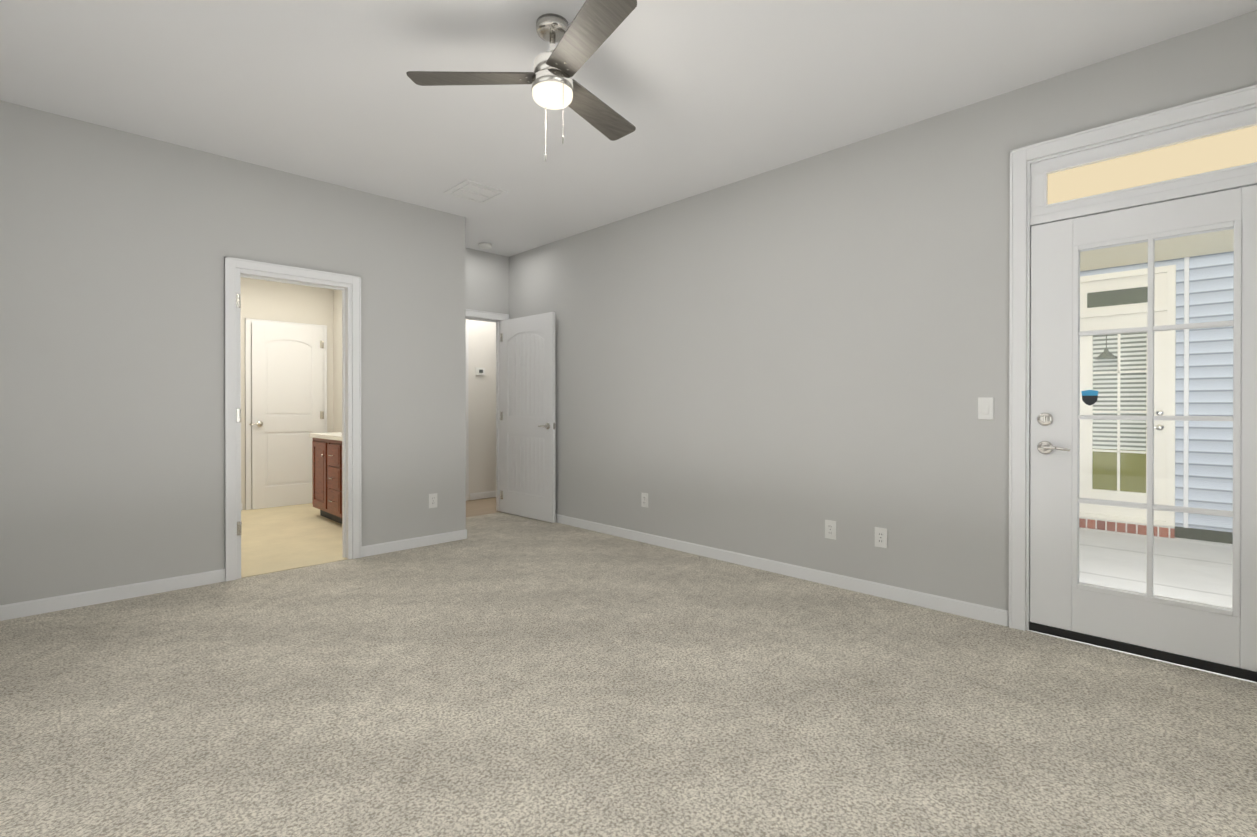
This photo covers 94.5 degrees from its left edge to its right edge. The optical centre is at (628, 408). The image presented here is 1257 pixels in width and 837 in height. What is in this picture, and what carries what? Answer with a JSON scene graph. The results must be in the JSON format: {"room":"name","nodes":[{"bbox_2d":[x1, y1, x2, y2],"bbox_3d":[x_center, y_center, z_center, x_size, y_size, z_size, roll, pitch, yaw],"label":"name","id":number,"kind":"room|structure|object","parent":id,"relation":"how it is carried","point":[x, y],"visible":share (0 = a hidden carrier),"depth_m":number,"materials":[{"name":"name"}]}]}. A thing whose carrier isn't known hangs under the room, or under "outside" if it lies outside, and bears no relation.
{"room":"empty bedroom","nodes":[
{"label":"empty bedroom","id":0,"kind":"room"},
{"bbox_2d":[0,100,465,604],"bbox_3d":[-2.577,-0.256,3.868,3.220,2.740,0.120,0,0,-45],"label":"wall","id":1,"kind":"structure","parent":0,"point":[117,246],"depth_m":3.52,"materials":[{"name":"grey paint"}]},
{"bbox_2d":[0,569,224,620],"bbox_3d":[-3.087,1.076,3.276,1.357,0.080,0.014,0,0,-45],"label":"baseboard","id":2,"kind":"structure","parent":1,"relation":"attached to","point":[69,601],"depth_m":3.35,"materials":[{"name":"white paint"}]},
{"bbox_2d":[224,256,361,581],"bbox_3d":[-2.349,0.066,4.094,0.846,2.093,0.166,0,0,-45],"label":"trim","id":3,"kind":"structure","parent":1,"relation":"attached to","point":[236,269],"depth_m":4.04,"materials":[{"name":"white paint"}]},
{"bbox_2d":[362,529,466,556],"bbox_3d":[-1.688,1.071,4.658,0.881,0.080,0.016,0,0,-45],"label":"baseboard","id":4,"kind":"structure","parent":1,"relation":"attached to","point":[381,548],"depth_m":4.62,"materials":[{"name":"white paint"}]},
{"bbox_2d":[429,493,436,507],"bbox_3d":[-1.596,0.752,4.749,0.072,0.116,0.010,0,0,-45],"label":"electrical outlet","id":5,"kind":"object","parent":1,"relation":"attached to","point":[432,500],"visible":1,"depth_m":4.75,"materials":[{"name":"white plastic"}]},
{"bbox_2d":[240,277,331,509],"bbox_3d":[-4.301,-0.196,6.270,2.040,2.600,0.120,0,0,-45],"label":"wall","id":6,"kind":"structure","parent":0,"point":[273,301],"depth_m":6.56,"materials":[{"name":"beige paint"}]},
{"bbox_2d":[245,318,326,509],"bbox_3d":[-3.866,0.060,6.599,0.822,2.086,0.023,0,0,-45],"label":"door frame","id":7,"kind":"structure","parent":6,"relation":"attached to","point":[248,321],"depth_m":6.33,"materials":[{"name":"white paint"}]},
{"bbox_2d":[249,323,323,508],"bbox_3d":[-3.849,0.082,6.563,0.755,2.030,0.088,0,0,-45],"label":"bathroom door","id":8,"kind":"structure","parent":6,"relation":"in","point":[287,414],"depth_m":6.55,"materials":[{"name":"white paint"}]},
{"bbox_2d":[332,289,341,431],"bbox_3d":[-2.564,-0.195,6.016,0.064,2.600,2.920,0,0,-45],"label":"wall","id":9,"kind":"structure","parent":0,"point":[336,294],"depth_m":6.86,"materials":[{"name":"beige paint"}]},
{"bbox_2d":[241,497,499,577],"bbox_3d":[-2.022,1.151,6.529,6.100,0.104,3.120,0,0,-45],"label":"floor","id":10,"kind":"structure","parent":0,"point":[278,539],"depth_m":4.99,"materials":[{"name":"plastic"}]},
{"bbox_2d":[309,432,341,523],"bbox_3d":[-2.657,0.629,5.677,0.533,0.955,1.242,0,0,-45],"label":"bathroom vanity","id":11,"kind":"object","parent":10,"relation":"on","point":[327,474],"visible":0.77,"depth_m":5.62,"materials":[{"name":"brown wood"}]},
{"bbox_2d":[466,319,495,499],"bbox_3d":[-1.400,-0.201,7.587,3.920,2.600,0.120,0,0,-45],"label":"wall","id":12,"kind":"structure","parent":0,"point":[482,406],"depth_m":7.08,"materials":[{"name":"grey paint"}]},
{"bbox_2d":[466,325,468,500],"bbox_3d":[-2.257,0.053,6.645,0.935,2.100,0.018,0,0,-45],"label":"door frame","id":13,"kind":"structure","parent":12,"relation":"attached to","point":[467,466],"depth_m":6.96,"materials":[{"name":"white paint"}]},
{"bbox_2d":[476,367,484,374],"bbox_3d":[-1.805,-0.454,7.085,0.120,0.090,0.024,0,0,-45],"label":"thermostat","id":14,"kind":"object","parent":12,"relation":"attached to","point":[480,371],"visible":0.98,"depth_m":7.07,"materials":[{"name":"white plastic"}]},
{"bbox_2d":[470,490,495,499],"bbox_3d":[-0.968,1.058,7.923,2.640,0.080,0.014,0,0,-45],"label":"baseboard","id":15,"kind":"structure","parent":12,"relation":"attached to","point":[489,494],"depth_m":7.11,"materials":[{"name":"white paint"}]},
{"bbox_2d":[465,248,508,313],"bbox_3d":[-1.683,-0.264,5.959,0.990,2.740,0.120,0,0,-45],"label":"wall","id":16,"kind":"structure","parent":0,"point":[487,281],"depth_m":6.07,"materials":[{"name":"grey paint"}]},
{"bbox_2d":[466,309,508,511],"bbox_3d":[-1.689,0.048,5.938,1.012,2.116,0.143,0,0,-45],"label":"trim","id":17,"kind":"structure","parent":16,"relation":"attached to","point":[486,316],"depth_m":6.24,"materials":[{"name":"white paint"}]},
{"bbox_2d":[500,312,555,522],"bbox_3d":[-1.037,0.083,5.888,0.090,2.030,0.864,0,0,-45],"label":"entry door","id":18,"kind":"structure","parent":17,"relation":"attached to","point":[527,415],"depth_m":5.85,"materials":[{"name":"white paint"}]},
{"bbox_2d":[0,512,1256,836],"bbox_3d":[-0.631,1.169,2.549,4.290,0.100,6.220,0,0,-45],"label":"floor carpet","id":19,"kind":"object","parent":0,"point":[500,674],"visible":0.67,"depth_m":2.14,"materials":[{"name":"beige carpet"}]},
{"bbox_2d":[0,0,1256,256],"bbox_3d":[-0.616,-1.682,2.637,4.450,0.120,6.340,0,0,-45],"label":"ceiling","id":20,"kind":"structure","parent":0,"point":[702,96],"depth_m":2.87,"materials":[{"name":"white paint"}]},
{"bbox_2d":[443,179,507,203],"bbox_3d":[-1.149,-1.623,4.366,0.340,0.010,0.350,0,0,-45],"label":"ceiling vent","id":21,"kind":"object","parent":20,"relation":"in","point":[467,189],"visible":1,"depth_m":4.35,"materials":[{"name":"white metal"}]},
{"bbox_2d":[479,243,491,248],"bbox_3d":[-1.426,-1.615,5.785,0.130,0.038,0.130,0,0,-45],"label":"smoke detector","id":22,"kind":"object","parent":20,"relation":"attached to","point":[485,245],"visible":1,"depth_m":5.74,"materials":[{"name":"white plastic"}]},
{"bbox_2d":[406,0,636,160],"bbox_3d":[-0.232,-1.340,2.451,1.055,0.561,1.055,0,0,-45],"label":"ceiling fan","id":23,"kind":"object","parent":20,"relation":"hanging from","point":[587,32],"visible":1,"depth_m":2.39,"materials":[{"name":"silver metal"}]},
{"bbox_2d":[509,10,1256,625],"bbox_3d":[0.883,-0.258,4.177,0.160,2.740,6.260,0,0,-45],"label":"wall","id":24,"kind":"structure","parent":0,"point":[781,364],"depth_m":3.66,"materials":[{"name":"grey paint"}]},
{"bbox_2d":[641,493,647,507],"bbox_3d":[0.134,0.758,4.819,0.010,0.116,0.072,0,0,-45],"label":"electrical outlet","id":25,"kind":"object","parent":24,"relation":"attached to","point":[644,499],"visible":1,"depth_m":4.82,"materials":[{"name":"white plastic"}]},
{"bbox_2d":[556,514,1007,626],"bbox_3d":[0.317,1.071,4.613,0.040,0.080,4.613,0,0,-45],"label":"baseboard","id":26,"kind":"structure","parent":24,"relation":"attached to","point":[890,592],"depth_m":3.72,"materials":[{"name":"white paint"}]},
{"bbox_2d":[825,520,835,539],"bbox_3d":[1.273,0.762,3.664,0.010,0.116,0.072,0,0,-45],"label":"electrical outlet","id":27,"kind":"object","parent":24,"relation":"attached to","point":[830,529],"visible":1,"depth_m":3.66,"materials":[{"name":"white plastic"}]},
{"bbox_2d":[875,527,886,547],"bbox_3d":[1.494,0.763,3.441,0.010,0.116,0.072,0,0,-45],"label":"electrical outlet","id":28,"kind":"object","parent":24,"relation":"attached to","point":[881,537],"visible":1,"depth_m":3.44,"materials":[{"name":"white plastic"}]},
{"bbox_2d":[978,397,993,419],"bbox_3d":[1.874,-0.001,3.051,0.012,0.116,0.072,0,0,-45],"label":"light switch","id":29,"kind":"object","parent":24,"relation":"attached to","point":[985,407],"visible":1,"depth_m":3.05,"materials":[{"name":"white plastic"}]},
{"bbox_2d":[1009,85,1256,630],"bbox_3d":[2.383,-0.097,2.641,0.183,2.430,1.079,0,0,-45],"label":"trim","id":30,"kind":"structure","parent":24,"relation":"attached to","point":[1143,160],"depth_m":2.75,"materials":[{"name":"white paint"}]},
{"bbox_2d":[1029,185,1256,681],"bbox_3d":[2.352,0.101,2.608,0.141,2.028,0.919,0,0,-45],"label":"exterior door","id":31,"kind":"structure","parent":24,"relation":"in","point":[1065,603],"depth_m":2.64,"materials":[{"name":"white paint"}]},
{"bbox_2d":[1081,390,1097,405],"bbox_3d":[2.194,-0.052,2.765,0.001,0.076,0.064,0,0,-45],"label":"sticker","id":32,"kind":"object","parent":31,"relation":"attached to","point":[1089,397],"visible":1,"depth_m":2.77,"materials":[{"name":"blue"}]},
{"label":"outside","id":33,"kind":"structure","parent":0,"visible":0},
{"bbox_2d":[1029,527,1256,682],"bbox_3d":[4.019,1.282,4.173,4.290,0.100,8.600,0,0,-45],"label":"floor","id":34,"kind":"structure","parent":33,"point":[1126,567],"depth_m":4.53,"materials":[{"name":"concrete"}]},
{"bbox_2d":[1079,251,1233,543],"bbox_3d":[5.368,-0.103,5.498,0.300,2.660,8.600,0,0,-45],"label":"wall","id":35,"kind":"structure","parent":34,"relation":"on","point":[1221,524],"depth_m":5.42,"materials":[{"name":"white"}]},
{"bbox_2d":[1079,265,1175,526],"bbox_3d":[4.950,-0.124,5.866,0.180,2.500,0.830,0,0,-45],"label":"door","id":36,"kind":"structure","parent":35,"relation":"attached to","point":[1161,384],"depth_m":5.83,"materials":[{"name":"white"}]},
{"bbox_2d":[1183,257,1188,527],"bbox_3d":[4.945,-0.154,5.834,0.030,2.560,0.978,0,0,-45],"label":"wall post","id":37,"kind":"object","parent":35,"relation":"attached to","point":[1186,392],"depth_m":5.49,"materials":[{"name":"white paint"}]},
{"bbox_3d":[3.983,-0.097,4.132,4.190,2.660,9.000,0,0,-45],"label":"wall","id":38,"kind":"structure","parent":0,"visible":0},
{"bbox_2d":[1080,229,1233,270],"bbox_3d":[4.019,-1.468,4.162,4.290,0.080,8.600,0,0,-45],"label":"porch ceiling","id":39,"kind":"structure","parent":38,"relation":"on","point":[1111,254],"depth_m":5.26,"materials":[{"name":"beige paint"}]}
]}

